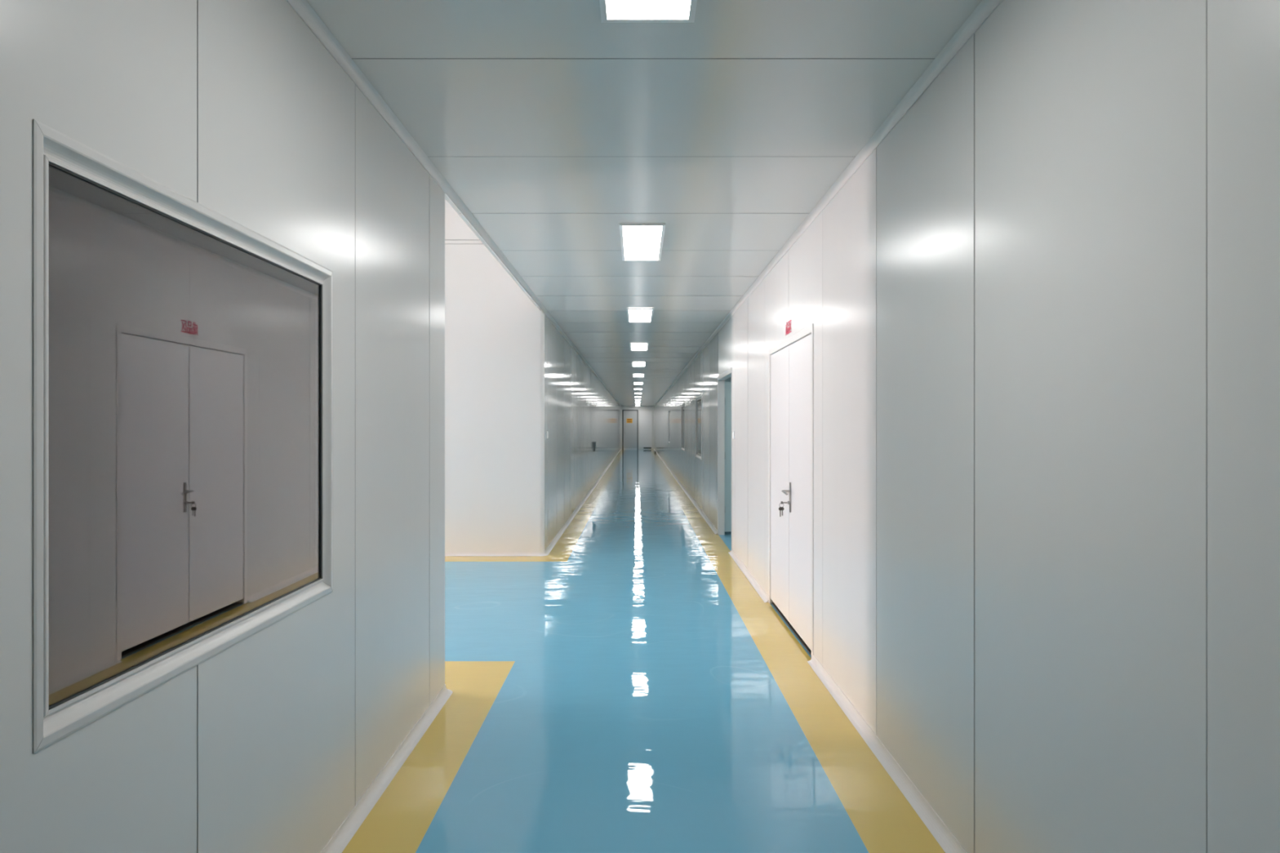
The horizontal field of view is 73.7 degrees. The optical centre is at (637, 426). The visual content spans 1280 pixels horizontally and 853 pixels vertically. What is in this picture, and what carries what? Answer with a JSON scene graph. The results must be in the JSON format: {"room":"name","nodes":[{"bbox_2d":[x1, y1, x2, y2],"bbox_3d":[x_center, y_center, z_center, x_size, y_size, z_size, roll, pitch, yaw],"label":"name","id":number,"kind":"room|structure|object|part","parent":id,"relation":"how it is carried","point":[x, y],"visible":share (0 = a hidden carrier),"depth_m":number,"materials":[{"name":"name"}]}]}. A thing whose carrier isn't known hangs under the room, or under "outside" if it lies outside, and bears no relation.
{"room":"cleanroom facility corridor","nodes":[
{"label":"cleanroom facility corridor","id":0,"kind":"room"},
{"bbox_2d":[0,0,444,852],"bbox_3d":[-1.107,0.075,-3.605,0.056,2.850,16.790,0,0,0],"label":"wall","id":1,"kind":"structure","parent":0,"point":[269,743],"depth_m":2.43,"materials":[{"name":"white metal"}]},
{"bbox_2d":[32,119,332,753],"bbox_3d":[-1.093,0.018,2.272,0.034,1.135,1.495,0,0,0],"label":"window","id":2,"kind":"structure","parent":1,"relation":"in","point":[182,353],"depth_m":1.95,"materials":[{"name":"white metal"}]},
{"bbox_2d":[320,684,452,852],"bbox_3d":[-7.019,1.476,-3.559,11.962,0.045,16.882,0,0,0],"label":"baseboard","id":3,"kind":"structure","parent":1,"relation":"attached to","point":[344,833],"depth_m":3.57,"materials":[{"name":"white metal"}]},
{"bbox_2d":[444,197,536,306],"bbox_3d":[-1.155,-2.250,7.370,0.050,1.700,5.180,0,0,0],"label":"trim","id":4,"kind":"structure","parent":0,"point":[445,197],"depth_m":6.58,"materials":[{"name":"white paint"}]},
{"bbox_2d":[444,199,539,551],"bbox_3d":[-7.065,-0.800,9.927,11.870,4.600,0.056,0,0,0],"label":"wall","id":5,"kind":"structure","parent":0,"point":[492,326],"depth_m":9.90,"materials":[{"name":"white paint"}]},
{"bbox_2d":[544,314,620,551],"bbox_3d":[-1.107,0.075,32.975,0.056,2.850,46.050,0,0,0],"label":"wall","id":6,"kind":"structure","parent":0,"point":[580,411],"depth_m":13.93,"materials":[{"name":"white metal"}]},
{"bbox_2d":[286,0,621,406],"bbox_3d":[-1.065,-1.330,22.000,0.038,0.037,68.000,0,0,0],"label":"trim","id":7,"kind":"structure","parent":6,"relation":"attached to","point":[303,8],"depth_m":3.79,"materials":[{"name":"white metal"}]},
{"bbox_2d":[444,448,621,555],"bbox_3d":[-7.019,1.476,32.929,11.962,0.045,46.142,0,0,0],"label":"baseboard","id":8,"kind":"structure","parent":6,"relation":"attached to","point":[548,550],"depth_m":9.90,"materials":[{"name":"white metal"}]},
{"bbox_2d":[539,310,544,551],"bbox_3d":[-1.105,0.075,9.925,0.050,2.847,0.050,0,0,0],"label":"trim","id":9,"kind":"structure","parent":6,"relation":"attached to","point":[541,313],"depth_m":9.90,"materials":[{"name":"white metal"}]},
{"bbox_2d":[593,441,595,451],"bbox_3d":[-1.054,0.500,21.300,0.049,0.240,0.400,0,0,0],"label":"wall box","id":10,"kind":"object","parent":6,"relation":"attached to","point":[594,442],"visible":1,"depth_m":21.10,"materials":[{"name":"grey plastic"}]},
{"bbox_2d":[620,405,654,449],"bbox_3d":[0.022,0.075,56.027,2.305,2.850,0.056,0,0,0],"label":"door frame","id":11,"kind":"structure","parent":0,"point":[622,407],"depth_m":56.00,"materials":[{"name":"white paint"}]},
{"bbox_2d":[622,409,638,449],"bbox_3d":[-0.450,0.200,55.974,1.040,2.600,0.049,0,0,0],"label":"door","id":12,"kind":"structure","parent":11,"relation":"in","point":[628,430],"depth_m":55.99,"materials":[{"name":"grey metal"}]},
{"bbox_2d":[626,418,632,422],"bbox_3d":[-0.500,-0.380,55.976,0.380,0.300,0.010,0,0,0],"label":"door sign","id":13,"kind":"object","parent":12,"relation":"attached to","point":[628,420],"visible":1,"depth_m":55.97,"materials":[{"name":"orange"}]},
{"bbox_2d":[638,409,653,449],"bbox_3d":[0.560,0.210,55.984,0.920,2.580,0.029,0,0,0],"label":"door","id":14,"kind":"structure","parent":11,"relation":"in","point":[645,417],"depth_m":55.99,"materials":[{"name":"white metal"}]},
{"bbox_2d":[342,449,945,852],"bbox_3d":[-4.400,1.540,22.000,17.400,0.080,68.200,0,0,0],"label":"floor","id":15,"kind":"structure","parent":0,"point":[626,686],"depth_m":4.39,"materials":[{"name":"blue paint"}]},
{"bbox_2d":[306,0,982,405],"bbox_3d":[0.022,-1.375,22.000,2.305,0.051,68.000,0,0,0],"label":"ceiling","id":16,"kind":"structure","parent":0,"point":[557,126],"depth_m":3.81,"materials":[{"name":"white metal"}]},
{"bbox_2d":[633,387,642,390],"bbox_3d":[0.035,-1.341,30.562,0.306,0.014,1.210,0,0,0],"label":"recessed light","id":17,"kind":"object","parent":16,"relation":"in","point":[634,388],"visible":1,"depth_m":30.38,"materials":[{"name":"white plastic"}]},
{"bbox_2d":[633,382,643,384],"bbox_3d":[0.035,-1.341,26.512,0.306,0.014,1.210,0,0,0],"label":"recessed light","id":18,"kind":"object","parent":16,"relation":"in","point":[634,383],"visible":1,"depth_m":26.37,"materials":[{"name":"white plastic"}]},
{"bbox_2d":[632,373,644,377],"bbox_3d":[0.035,-1.341,22.462,0.306,0.014,1.210,0,0,0],"label":"recessed light","id":19,"kind":"object","parent":16,"relation":"in","point":[633,375],"visible":1,"depth_m":22.18,"materials":[{"name":"white plastic"}]},
{"bbox_2d":[633,374,643,377],"bbox_3d":[0.035,-1.341,22.462,0.266,0.009,1.170,0,0,0],"label":"diffuser","id":20,"kind":"object","parent":19,"relation":"attached to","point":[634,375],"depth_m":22.54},
{"bbox_2d":[631,361,646,366],"bbox_3d":[0.035,-1.341,18.412,0.306,0.014,1.210,0,0,0],"label":"recessed light","id":21,"kind":"object","parent":16,"relation":"in","point":[633,363],"visible":1,"depth_m":18.15,"materials":[{"name":"white plastic"}]},
{"bbox_2d":[632,362,644,366],"bbox_3d":[0.035,-1.341,18.412,0.266,0.009,1.170,0,0,0],"label":"diffuser","id":22,"kind":"object","parent":21,"relation":"attached to","point":[634,364],"depth_m":18.39,"materials":[{"name":"white plastic"}]},
{"bbox_2d":[630,342,648,350],"bbox_3d":[0.035,-1.341,14.362,0.306,0.014,1.210,0,0,0],"label":"recessed light","id":23,"kind":"object","parent":16,"relation":"in","point":[633,346],"visible":1,"depth_m":14.26,"materials":[{"name":"white plastic"}]},
{"bbox_2d":[626,307,653,322],"bbox_3d":[0.035,-1.341,10.312,0.306,0.014,1.210,0,0,0],"label":"recessed light","id":24,"kind":"object","parent":16,"relation":"in","point":[634,314],"visible":1,"depth_m":10.20,"materials":[{"name":"white plastic"}]},
{"bbox_2d":[619,222,665,260],"bbox_3d":[0.035,-1.341,6.262,0.306,0.014,1.210,0,0,0],"label":"recessed light","id":25,"kind":"object","parent":16,"relation":"in","point":[639,241],"visible":1,"depth_m":6.13,"materials":[{"name":"white plastic"}]},
{"bbox_2d":[599,0,697,22],"bbox_3d":[0.035,-1.341,2.212,0.306,0.014,1.210,0,0,0],"label":"recessed light","id":26,"kind":"object","parent":16,"relation":"in","point":[611,11],"visible":1,"depth_m":2.75,"materials":[{"name":"white plastic"}]},
{"bbox_2d":[724,377,731,382],"bbox_3d":[2.716,0.075,11.300,3.069,2.850,4.100,0,0,0],"label":"wall","id":27,"kind":"structure","parent":0,"point":[729,380],"depth_m":13.30,"materials":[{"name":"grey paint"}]},
{"bbox_2d":[785,320,791,335],"bbox_3d":[1.121,-0.735,6.330,0.002,0.098,0.239,0,0,0],"label":"sign","id":28,"kind":"object","parent":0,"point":[788,331],"depth_m":6.33,"materials":[{"name":"red plastic"}]},
{"bbox_2d":[654,0,1279,852],"bbox_3d":[1.152,0.075,22.000,0.056,2.850,68.000,0,0,0],"label":"wall","id":29,"kind":"structure","parent":0,"point":[1043,308],"depth_m":2.30,"materials":[{"name":"white metal"}]},
{"bbox_2d":[668,410,670,443],"bbox_3d":[1.138,0.018,29.950,0.034,1.135,1.500,0,0,0],"label":"window","id":30,"kind":"structure","parent":29,"relation":"in","point":[668,411],"depth_m":29.97,"materials":[{"name":"grey glass"}]},
{"bbox_3d":[1.146,0.018,29.950,0.006,1.031,1.396,0,0,0],"label":"pane","id":31,"kind":"part","parent":30,"relation":"part of","materials":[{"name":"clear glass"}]},
{"bbox_2d":[681,403,684,451],"bbox_3d":[1.138,0.018,20.950,0.034,1.135,1.500,0,0,0],"label":"window","id":32,"kind":"structure","parent":29,"relation":"in","point":[682,405],"depth_m":20.97,"materials":[{"name":"white metal"}]},
{"bbox_3d":[1.146,0.018,20.950,0.006,1.031,1.396,0,0,0],"label":"pane","id":33,"kind":"part","parent":32,"relation":"part of","materials":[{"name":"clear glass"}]},
{"bbox_2d":[695,395,701,459],"bbox_3d":[1.138,0.018,15.650,0.034,1.135,1.500,0,0,0],"label":"window","id":34,"kind":"structure","parent":29,"relation":"in","point":[698,400],"depth_m":15.94,"materials":[{"name":"white metal"}]},
{"bbox_3d":[1.146,0.018,15.650,0.006,1.031,1.396,0,0,0],"label":"pane","id":35,"kind":"part","parent":34,"relation":"part of","materials":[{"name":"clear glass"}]},
{"bbox_2d":[717,367,732,550],"bbox_3d":[1.256,0.400,11.226,0.695,2.200,2.204,0,0,20],"label":"door","id":36,"kind":"structure","parent":29,"relation":"in","point":[724,388],"depth_m":11.79,"materials":[{"name":"white metal"}]},
{"bbox_2d":[768,323,813,658],"bbox_3d":[1.122,0.421,6.350,0.126,2.158,1.820,0,0,0],"label":"door","id":37,"kind":"structure","parent":29,"relation":"in","point":[791,361],"depth_m":6.14,"materials":[{"name":"white metal"}]},
{"bbox_2d":[778,501,786,516],"bbox_3d":[1.071,0.607,6.270,0.064,0.113,0.019,0,0,0],"label":"bunch","id":38,"kind":"object","parent":37,"relation":"hanging from","point":[780,508],"visible":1,"depth_m":6.27,"materials":[{"name":"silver metal"}]},
{"bbox_3d":[1.091,0.480,6.211,0.062,0.031,0.136,0,0,0],"label":"lever","id":39,"kind":"part","parent":37,"relation":"part of","materials":[{"name":"silver metal"}]},
{"bbox_3d":[1.124,0.520,6.270,0.008,0.220,0.036,0,0,0],"label":"handle plate","id":40,"kind":"part","parent":37,"relation":"part of","materials":[{"name":"silver metal"}]},
{"bbox_2d":[653,448,966,852],"bbox_3d":[1.106,1.476,22.000,0.046,0.045,68.000,0,0,0],"label":"baseboard","id":41,"kind":"structure","parent":29,"relation":"attached to","point":[937,828],"depth_m":3.89,"materials":[{"name":"white metal"}]},
{"bbox_2d":[653,0,1002,406],"bbox_3d":[1.110,-1.330,22.000,0.038,0.037,68.000,0,0,0],"label":"trim","id":42,"kind":"structure","parent":29,"relation":"attached to","point":[985,8],"depth_m":3.75,"materials":[{"name":"white metal"}]}
]}

